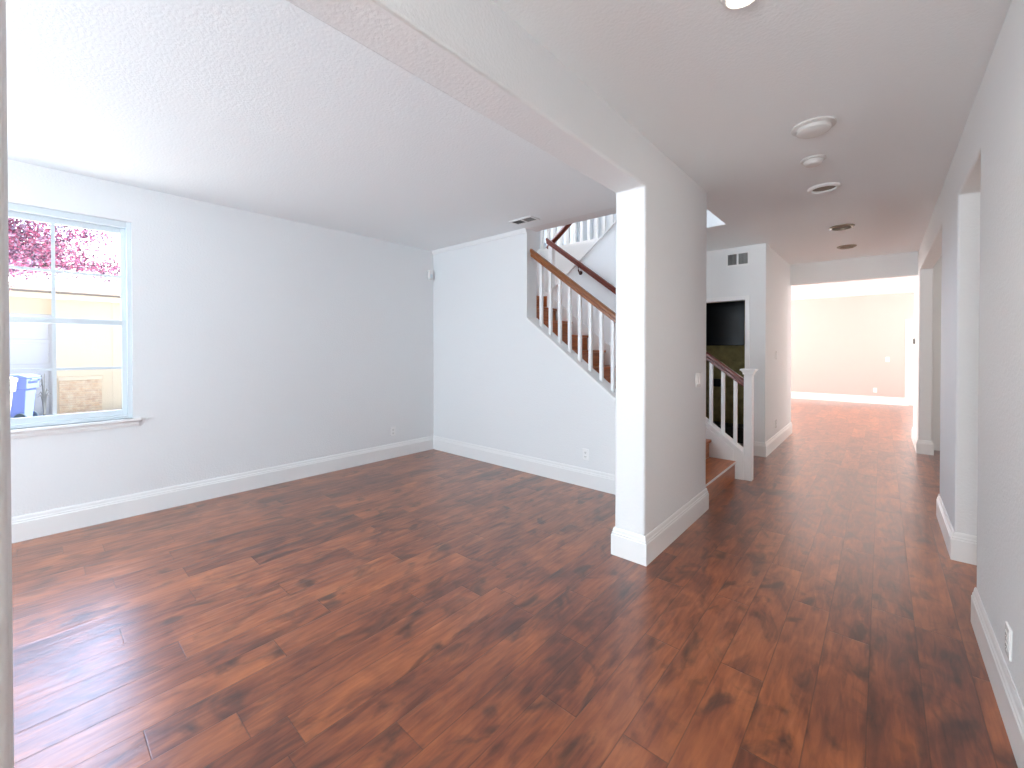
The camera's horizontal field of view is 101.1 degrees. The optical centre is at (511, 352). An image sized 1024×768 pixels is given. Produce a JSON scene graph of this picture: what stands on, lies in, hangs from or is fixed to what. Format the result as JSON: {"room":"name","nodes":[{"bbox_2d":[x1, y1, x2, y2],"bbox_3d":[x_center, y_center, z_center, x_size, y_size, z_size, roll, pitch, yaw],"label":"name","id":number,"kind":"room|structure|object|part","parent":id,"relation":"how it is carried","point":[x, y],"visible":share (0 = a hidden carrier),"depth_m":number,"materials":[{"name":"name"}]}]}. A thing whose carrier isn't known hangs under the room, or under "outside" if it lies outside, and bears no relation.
{"room":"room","nodes":[
{"label":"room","id":0,"kind":"room"},
{"bbox_2d":[8,159,592,516],"bbox_3d":[-2.067,-1.249,4.870,0.190,6.000,11.900,0,1,41],"label":"wall","id":1,"kind":"structure","parent":0,"point":[260,341],"depth_m":4.07,"materials":[{"name":"white paint"}]},
{"bbox_2d":[8,202,141,438],"bbox_3d":[-3.481,-0.228,3.199,0.165,1.693,0.980,0,1,41],"label":"window","id":2,"kind":"structure","parent":1,"relation":"in","point":[17,211],"depth_m":3.30,"materials":[{"name":"white plastic"}]},
{"bbox_3d":[-3.516,-0.622,3.227,0.030,0.809,0.820,0,1,41],"label":"sash","id":3,"kind":"part","parent":2,"relation":"part of","materials":[{"name":"white plastic"}]},
{"bbox_3d":[-3.492,0.131,3.212,0.030,0.785,0.820,0,1,41],"label":"sash","id":4,"kind":"part","parent":2,"relation":"part of","materials":[{"name":"white plastic"}]},
{"bbox_3d":[-3.451,0.566,3.180,0.085,0.024,0.980,0,1,41],"label":"sill","id":5,"kind":"part","parent":2,"relation":"part of","materials":[{"name":"white wood"}]},
{"bbox_2d":[390,427,395,435],"bbox_3d":[-1.516,1.011,5.364,0.011,0.116,0.072,0,1,41],"label":"electrical outlet","id":6,"kind":"object","parent":1,"relation":"attached to","point":[392,429],"visible":1,"depth_m":5.36,"materials":[{"name":"white plastic"}]},
{"bbox_2d":[428,270,432,279],"bbox_3d":[-1.117,-1.057,5.767,0.054,0.130,0.070,0,1,41],"label":"sensor","id":7,"kind":"object","parent":1,"relation":"attached to","point":[430,272],"visible":1,"depth_m":5.74,"materials":[{"name":"white plastic"}]},
{"bbox_2d":[544,222,577,244],"bbox_3d":[0.920,-2.679,8.223,0.110,1.400,1.200,0,1,41],"label":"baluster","id":8,"kind":"structure","parent":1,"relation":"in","point":[577,222],"depth_m":8.62,"materials":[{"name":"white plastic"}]},
{"bbox_2d":[0,0,706,767],"bbox_3d":[-0.822,-0.009,0.956,0.214,2.790,7.350,0,1,41],"label":"wall","id":9,"kind":"structure","parent":0,"point":[473,52],"depth_m":2.39,"materials":[{"name":"white paint"}]},
{"bbox_2d":[11,435,708,565],"bbox_3d":[-2.058,1.284,2.066,3.556,0.183,7.368,0,1,41],"label":"baseboard","id":10,"kind":"structure","parent":9,"relation":"attached to","point":[49,522],"depth_m":3.82,"materials":[{"name":"white wood"}]},
{"bbox_2d":[695,372,701,386],"bbox_3d":[1.540,0.228,3.469,0.018,0.116,0.118,0,1,41],"label":"light switch","id":11,"kind":"object","parent":9,"relation":"attached to","point":[698,383],"visible":1,"depth_m":3.45,"materials":[{"name":"white plastic"}]},
{"bbox_2d":[6,0,1011,299],"bbox_3d":[2.723,-1.577,4.596,10.000,0.380,17.520,0,1,41],"label":"ceiling","id":12,"kind":"structure","parent":0,"point":[265,107],"depth_m":2.41,"materials":[{"name":"white paint"}]},
{"bbox_2d":[509,216,539,224],"bbox_3d":[0.127,-1.380,4.417,0.300,0.010,0.150,0,1,41],"label":"ceiling vent","id":13,"kind":"object","parent":12,"relation":"in","point":[527,219],"visible":1,"depth_m":4.40,"materials":[{"name":"white metal"}]},
{"bbox_2d":[721,0,755,9],"bbox_3d":[0.870,-1.350,1.587,0.150,0.020,0.150,0,1,41],"label":"recessed light","id":14,"kind":"object","parent":12,"relation":"in","point":[728,4],"visible":1,"depth_m":1.63,"materials":[{"name":"white plastic"}]},
{"bbox_2d":[800,154,825,167],"bbox_3d":[2.143,-1.350,2.996,0.150,0.046,0.150,0,1,41],"label":"detector","id":15,"kind":"object","parent":12,"relation":"attached to","point":[814,160],"visible":1,"depth_m":2.96,"materials":[{"name":"white plastic"}]},
{"bbox_2d":[791,116,836,138],"bbox_3d":[1.824,-1.345,2.548,0.224,0.047,0.224,0,1,41],"label":"smoke detector","id":16,"kind":"object","parent":12,"relation":"attached to","point":[814,127],"visible":1,"depth_m":2.50,"materials":[{"name":"white plastic"}]},
{"bbox_2d":[807,182,840,193],"bbox_3d":[2.609,-1.367,3.521,0.230,0.020,0.230,0,1,41],"label":"recessed light","id":17,"kind":"object","parent":12,"relation":"in","point":[830,186],"visible":1,"depth_m":3.51,"materials":[{"name":"white plastic"}]},
{"bbox_2d":[829,224,854,230],"bbox_3d":[3.647,-1.377,4.656,0.230,0.020,0.230,0,1,41],"label":"recessed light","id":18,"kind":"object","parent":12,"relation":"in","point":[841,226],"visible":1,"depth_m":4.64,"materials":[{"name":"silver metal"}]},
{"bbox_2d":[837,244,856,248],"bbox_3d":[4.412,-1.385,5.550,0.210,0.020,0.210,0,1,41],"label":"recessed light","id":19,"kind":"object","parent":12,"relation":"in","point":[849,246],"visible":1,"depth_m":5.54,"materials":[{"name":"silver metal"}]},
{"bbox_2d":[12,398,1017,767],"bbox_3d":[2.723,1.413,4.623,10.000,0.120,17.520,0,1,41],"label":"floor","id":20,"kind":"structure","parent":0,"point":[432,608],"depth_m":2.07,"materials":[{"name":"brown wood"}]},
{"bbox_2d":[536,290,736,501],"bbox_3d":[1.059,-0.126,5.619,3.520,2.940,2.141,0,1,41],"label":"staircase","id":21,"kind":"structure","parent":20,"relation":"on","point":[720,465],"depth_m":5.00,"materials":[{"name":"brown wood"}]},
{"bbox_2d":[706,351,757,480],"bbox_3d":[2.165,0.459,4.765,1.063,1.785,0.156,0,1,41],"label":"railing","id":22,"kind":"object","parent":20,"relation":"on","point":[744,467],"visible":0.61,"depth_m":4.50,"materials":[{"name":"white wood"}]},
{"bbox_3d":[2.123,0.857,4.806,0.952,0.988,0.110,0,1,41],"label":"curb panel","id":23,"kind":"part","parent":22,"relation":"part of","materials":[{"name":"white wood"}]},
{"bbox_3d":[2.123,-0.030,4.798,0.952,0.808,0.062,0,1,41],"label":"handrail","id":24,"kind":"part","parent":22,"relation":"part of","materials":[{"name":"brown wood"}]},
{"bbox_3d":[2.510,0.795,4.465,0.078,1.118,0.090,0,1,41],"label":"newel post","id":25,"kind":"part","parent":22,"relation":"part of","materials":[{"name":"white wood"}]},
{"bbox_2d":[433,207,615,474],"bbox_3d":[0.244,-1.449,4.777,3.400,5.600,0.175,0,1,41],"label":"wall","id":26,"kind":"structure","parent":0,"point":[500,383],"depth_m":4.93,"materials":[{"name":"white paint"}]},
{"bbox_2d":[432,228,526,253],"bbox_3d":[-0.472,-1.371,5.270,1.675,0.045,0.030,0,1,41],"label":"trim","id":27,"kind":"structure","parent":26,"relation":"attached to","point":[524,230],"depth_m":5.17,"materials":[{"name":"white"}]},
{"bbox_2d":[526,317,615,401],"bbox_3d":[0.844,0.247,4.264,1.649,1.275,0.199,0,1,41],"label":"trim","id":28,"kind":"structure","parent":26,"relation":"attached to","point":[605,386],"depth_m":4.38,"materials":[{"name":"white wood"}]},
{"bbox_2d":[530,249,615,391],"bbox_3d":[0.842,-0.199,4.258,1.649,1.946,0.062,0,1,41],"label":"stair railing","id":29,"kind":"object","parent":28,"relation":"on","point":[603,309],"visible":0.67,"depth_m":4.37,"materials":[{"name":"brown wood"}]},
{"bbox_3d":[0.842,-0.504,4.255,1.649,1.336,0.062,0,1,41],"label":"handrail","id":30,"kind":"part","parent":29,"relation":"part of","materials":[{"name":"brown wood"}]},
{"bbox_2d":[583,448,588,460],"bbox_3d":[0.741,1.031,4.238,0.072,0.116,0.011,0,1,41],"label":"electrical outlet","id":31,"kind":"object","parent":26,"relation":"attached to","point":[585,451],"visible":1,"depth_m":4.23,"materials":[{"name":"white plastic"}]},
{"bbox_2d":[537,241,595,295],"bbox_3d":[1.333,-0.227,6.896,2.250,3.120,0.120,0,1,41],"label":"wall","id":32,"kind":"structure","parent":0,"point":[563,264],"depth_m":7.21,"materials":[{"name":"white paint"}]},
{"bbox_2d":[537,214,613,251],"bbox_3d":[1.329,-2.277,6.881,2.238,0.980,0.100,0,1,41],"label":"balustrade","id":33,"kind":"object","parent":32,"relation":"on","point":[604,218],"visible":0.18,"depth_m":7.01,"materials":[{"name":"white wood"}]},
{"bbox_3d":[1.329,-1.812,6.885,2.238,0.050,0.100,0,1,41],"label":"shoe rail","id":34,"kind":"part","parent":33,"relation":"part of","materials":[{"name":"white wood"}]},
{"bbox_2d":[553,223,615,349],"bbox_3d":[1.172,-0.217,5.639,1.590,3.121,0.120,0,1,41],"label":"wall","id":35,"kind":"structure","parent":0,"point":[601,259],"depth_m":5.58,"materials":[{"name":"white paint"}]},
{"bbox_2d":[546,223,572,291],"bbox_3d":[0.978,-1.659,5.798,1.248,1.596,0.080,0,1,41],"label":"handrail","id":36,"kind":"object","parent":35,"relation":"attached to","point":[551,252],"visible":0.2,"depth_m":6.11,"materials":[{"name":"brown wood"}]},
{"bbox_3d":[0.578,-1.228,6.153,0.070,0.726,0.070,0,1,41],"label":"corner post","id":37,"kind":"part","parent":36,"relation":"part of","materials":[{"name":"white wood"}]},
{"bbox_3d":[0.960,-1.973,5.810,1.202,0.960,0.076,0,1,41],"label":"rail","id":38,"kind":"part","parent":36,"relation":"part of","materials":[{"name":"brown wood"}]},
{"bbox_2d":[546,238,615,294],"bbox_3d":[1.103,-1.002,5.553,1.570,1.268,0.091,0,1,41],"label":"wall handrail","id":39,"kind":"object","parent":35,"relation":"attached to","point":[550,243],"visible":0.52,"depth_m":5.66,"materials":[{"name":"brown wood"}]},
{"bbox_2d":[548,221,615,293],"bbox_3d":[1.022,-1.313,5.761,1.230,0.975,0.150,0,1,41],"label":"trim","id":40,"kind":"structure","parent":35,"relation":"attached to","point":[608,229],"depth_m":5.64,"materials":[{"name":"white wood"}]},
{"bbox_2d":[593,213,615,238],"bbox_3d":[1.754,-2.873,6.369,3.550,2.780,4.580,0,1,41],"label":"wall","id":41,"kind":"structure","parent":0,"point":[608,216],"depth_m":8.90,"materials":[{"name":"white paint"}]},
{"bbox_2d":[706,331,744,423],"bbox_3d":[2.988,-0.039,7.074,2.345,2.740,0.130,0,1,41],"label":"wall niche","id":42,"kind":"object","parent":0,"point":[732,356],"depth_m":6.63,"materials":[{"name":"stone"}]},
{"bbox_2d":[713,379,720,386],"bbox_3d":[3.250,0.484,6.691,0.150,0.120,0.106,0,1,41],"label":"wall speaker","id":43,"kind":"object","parent":42,"relation":"attached to","point":[716,382],"visible":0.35,"depth_m":6.64,"materials":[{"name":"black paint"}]},
{"bbox_2d":[713,380,719,385],"bbox_3d":[3.217,0.485,6.654,0.130,0.100,0.007,0,1,41],"label":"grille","id":44,"kind":"object","parent":43,"relation":"attached to","point":[715,382],"depth_m":6.64,"materials":[{"name":"black"}]},
{"bbox_2d":[706,301,744,345],"bbox_3d":[3.036,-0.497,6.904,1.395,0.780,0.055,0,1,41],"label":"television","id":45,"kind":"object","parent":42,"relation":"attached to","point":[725,321],"visible":0.26,"depth_m":6.60,"materials":[{"name":"black"}]},
{"bbox_2d":[706,243,767,442],"bbox_3d":[2.438,-0.031,6.199,2.275,2.740,0.130,0,1,41],"label":"wall","id":46,"kind":"structure","parent":0,"point":[752,279],"depth_m":5.48,"materials":[{"name":"white paint"}]},
{"bbox_2d":[706,295,749,368],"bbox_3d":[2.831,0.298,5.762,0.745,2.090,0.012,0,1,41],"label":"trim","id":47,"kind":"structure","parent":46,"relation":"attached to","point":[746,298],"depth_m":5.53,"materials":[{"name":"white wood"}]},
{"bbox_2d":[726,251,749,267],"bbox_3d":[3.002,-1.236,5.599,0.285,0.185,0.010,0,1,41],"label":"air vent","id":48,"kind":"object","parent":46,"relation":"in","point":[735,259],"visible":1,"depth_m":5.59,"materials":[{"name":"white metal"}]},
{"bbox_2d":[767,245,791,440],"bbox_3d":[3.921,-0.032,6.260,0.130,2.740,1.920,0,1,41],"label":"wall","id":49,"kind":"structure","parent":0,"point":[779,287],"depth_m":6.10,"materials":[{"name":"white paint"}]},
{"bbox_2d":[754,422,791,456],"bbox_3d":[3.845,1.247,6.251,0.253,0.183,2.086,0,1,41],"label":"baseboard","id":50,"kind":"structure","parent":49,"relation":"attached to","point":[761,449],"depth_m":5.69,"materials":[{"name":"white wood"}]},
{"bbox_2d":[791,293,913,397],"bbox_3d":[8.557,-0.076,11.244,10.000,2.740,0.150,0,1,41],"label":"wall","id":51,"kind":"structure","parent":0,"point":[840,345],"depth_m":10.93,"materials":[{"name":"beige paint"}]},
{"bbox_2d":[791,392,904,405],"bbox_3d":[8.566,1.203,11.136,2.670,0.183,0.018,0,1,41],"label":"baseboard","id":52,"kind":"structure","parent":51,"relation":"attached to","point":[798,395],"depth_m":10.94,"materials":[{"name":"white wood"}]},
{"bbox_2d":[905,319,913,405],"bbox_3d":[9.929,0.256,9.930,0.960,2.100,0.016,0,1,41],"label":"door","id":53,"kind":"structure","parent":51,"relation":"in","point":[909,323],"depth_m":10.20,"materials":[{"name":"white wood"}]},
{"bbox_2d":[932,255,941,450],"bbox_3d":[4.658,-0.037,6.810,10.000,2.740,0.120,0,1,41],"label":"wall","id":54,"kind":"structure","parent":0,"point":[937,269],"depth_m":5.74,"materials":[{"name":"white paint"}]},
{"bbox_2d":[790,251,917,285],"bbox_3d":[5.113,-1.241,6.379,1.490,0.323,0.150,0,1,41],"label":"beam","id":55,"kind":"structure","parent":54,"relation":"attached to","point":[897,265],"depth_m":6.27,"materials":[{"name":"white paint"}]},
{"bbox_2d":[913,0,1023,706],"bbox_3d":[2.139,0.008,1.781,0.130,2.740,12.500,0,1,41],"label":"wall","id":56,"kind":"structure","parent":0,"point":[976,224],"depth_m":1.96,"materials":[{"name":"white paint"}]},
{"bbox_2d":[911,427,1023,767],"bbox_3d":[2.139,1.287,1.793,0.166,0.183,12.500,0,1,41],"label":"baseboard","id":57,"kind":"structure","parent":56,"relation":"attached to","point":[961,547],"depth_m":1.81,"materials":[{"name":"white wood"}]},
{"bbox_2d":[1005,621,1011,661],"bbox_3d":[1.855,1.080,1.575,0.011,0.116,0.072,0,1,41],"label":"electrical outlet","id":58,"kind":"object","parent":56,"relation":"attached to","point":[1008,632],"visible":1,"depth_m":1.56,"materials":[{"name":"white plastic"}]},
{"label":"outside","id":59,"kind":"structure","parent":0,"visible":0},
{"bbox_3d":[-18.961,1.646,16.690,29.500,0.200,50.000,0,1,41],"label":"ground","id":60,"kind":"structure","parent":59,"visible":0},
{"bbox_2d":[10,376,17,417],"bbox_3d":[-10.433,1.059,8.428,0.618,1.120,0.518,0,1,-19],"label":"bin","id":61,"kind":"object","parent":60,"relation":"on","point":[13,380],"visible":0.29,"depth_m":8.65,"materials":[{"name":"white plastic"}]},
{"bbox_2d":[10,374,40,417],"bbox_3d":[-10.892,1.052,9.271,0.618,1.120,0.518,0,1,-27],"label":"recycling bin","id":62,"kind":"object","parent":60,"relation":"on","point":[23,398],"visible":0.47,"depth_m":9.18,"materials":[{"name":"blue plastic"}]},
{"bbox_3d":[-10.911,0.537,9.257,0.575,0.090,0.518,0,1,-27],"label":"lid","id":63,"kind":"part","parent":62,"relation":"part of","materials":[{"name":"blue"}]},
{"bbox_2d":[38,373,48,415],"bbox_3d":[-10.887,1.052,9.761,0.217,1.111,0.221,0,1,11],"label":"leaf plant","id":64,"kind":"object","parent":60,"relation":"on","point":[44,393],"visible":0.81,"depth_m":9.77,"materials":[{"name":"grey plant"}]},
{"bbox_2d":[8,218,119,287],"bbox_3d":[-8.818,-1.072,6.806,4.567,5.426,4.091,0,1,7],"label":"tree","id":65,"kind":"object","parent":60,"relation":"on","point":[21,254],"visible":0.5,"depth_m":7.06,"materials":[{"name":"pink plant"}]},
{"bbox_2d":[9,238,121,415],"bbox_3d":[-13.288,-0.928,13.676,8.170,5.000,15.800,0,1,41],"label":"house","id":66,"kind":"structure","parent":60,"relation":"on","point":[78,391],"depth_m":10.71,"materials":[{"name":"beige paint"}]},
{"bbox_3d":[-10.660,0.068,11.347,0.045,3.050,0.160,0,1,41],"label":"corner trim","id":67,"kind":"part","parent":66,"relation":"part of","materials":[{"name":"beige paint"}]}
]}

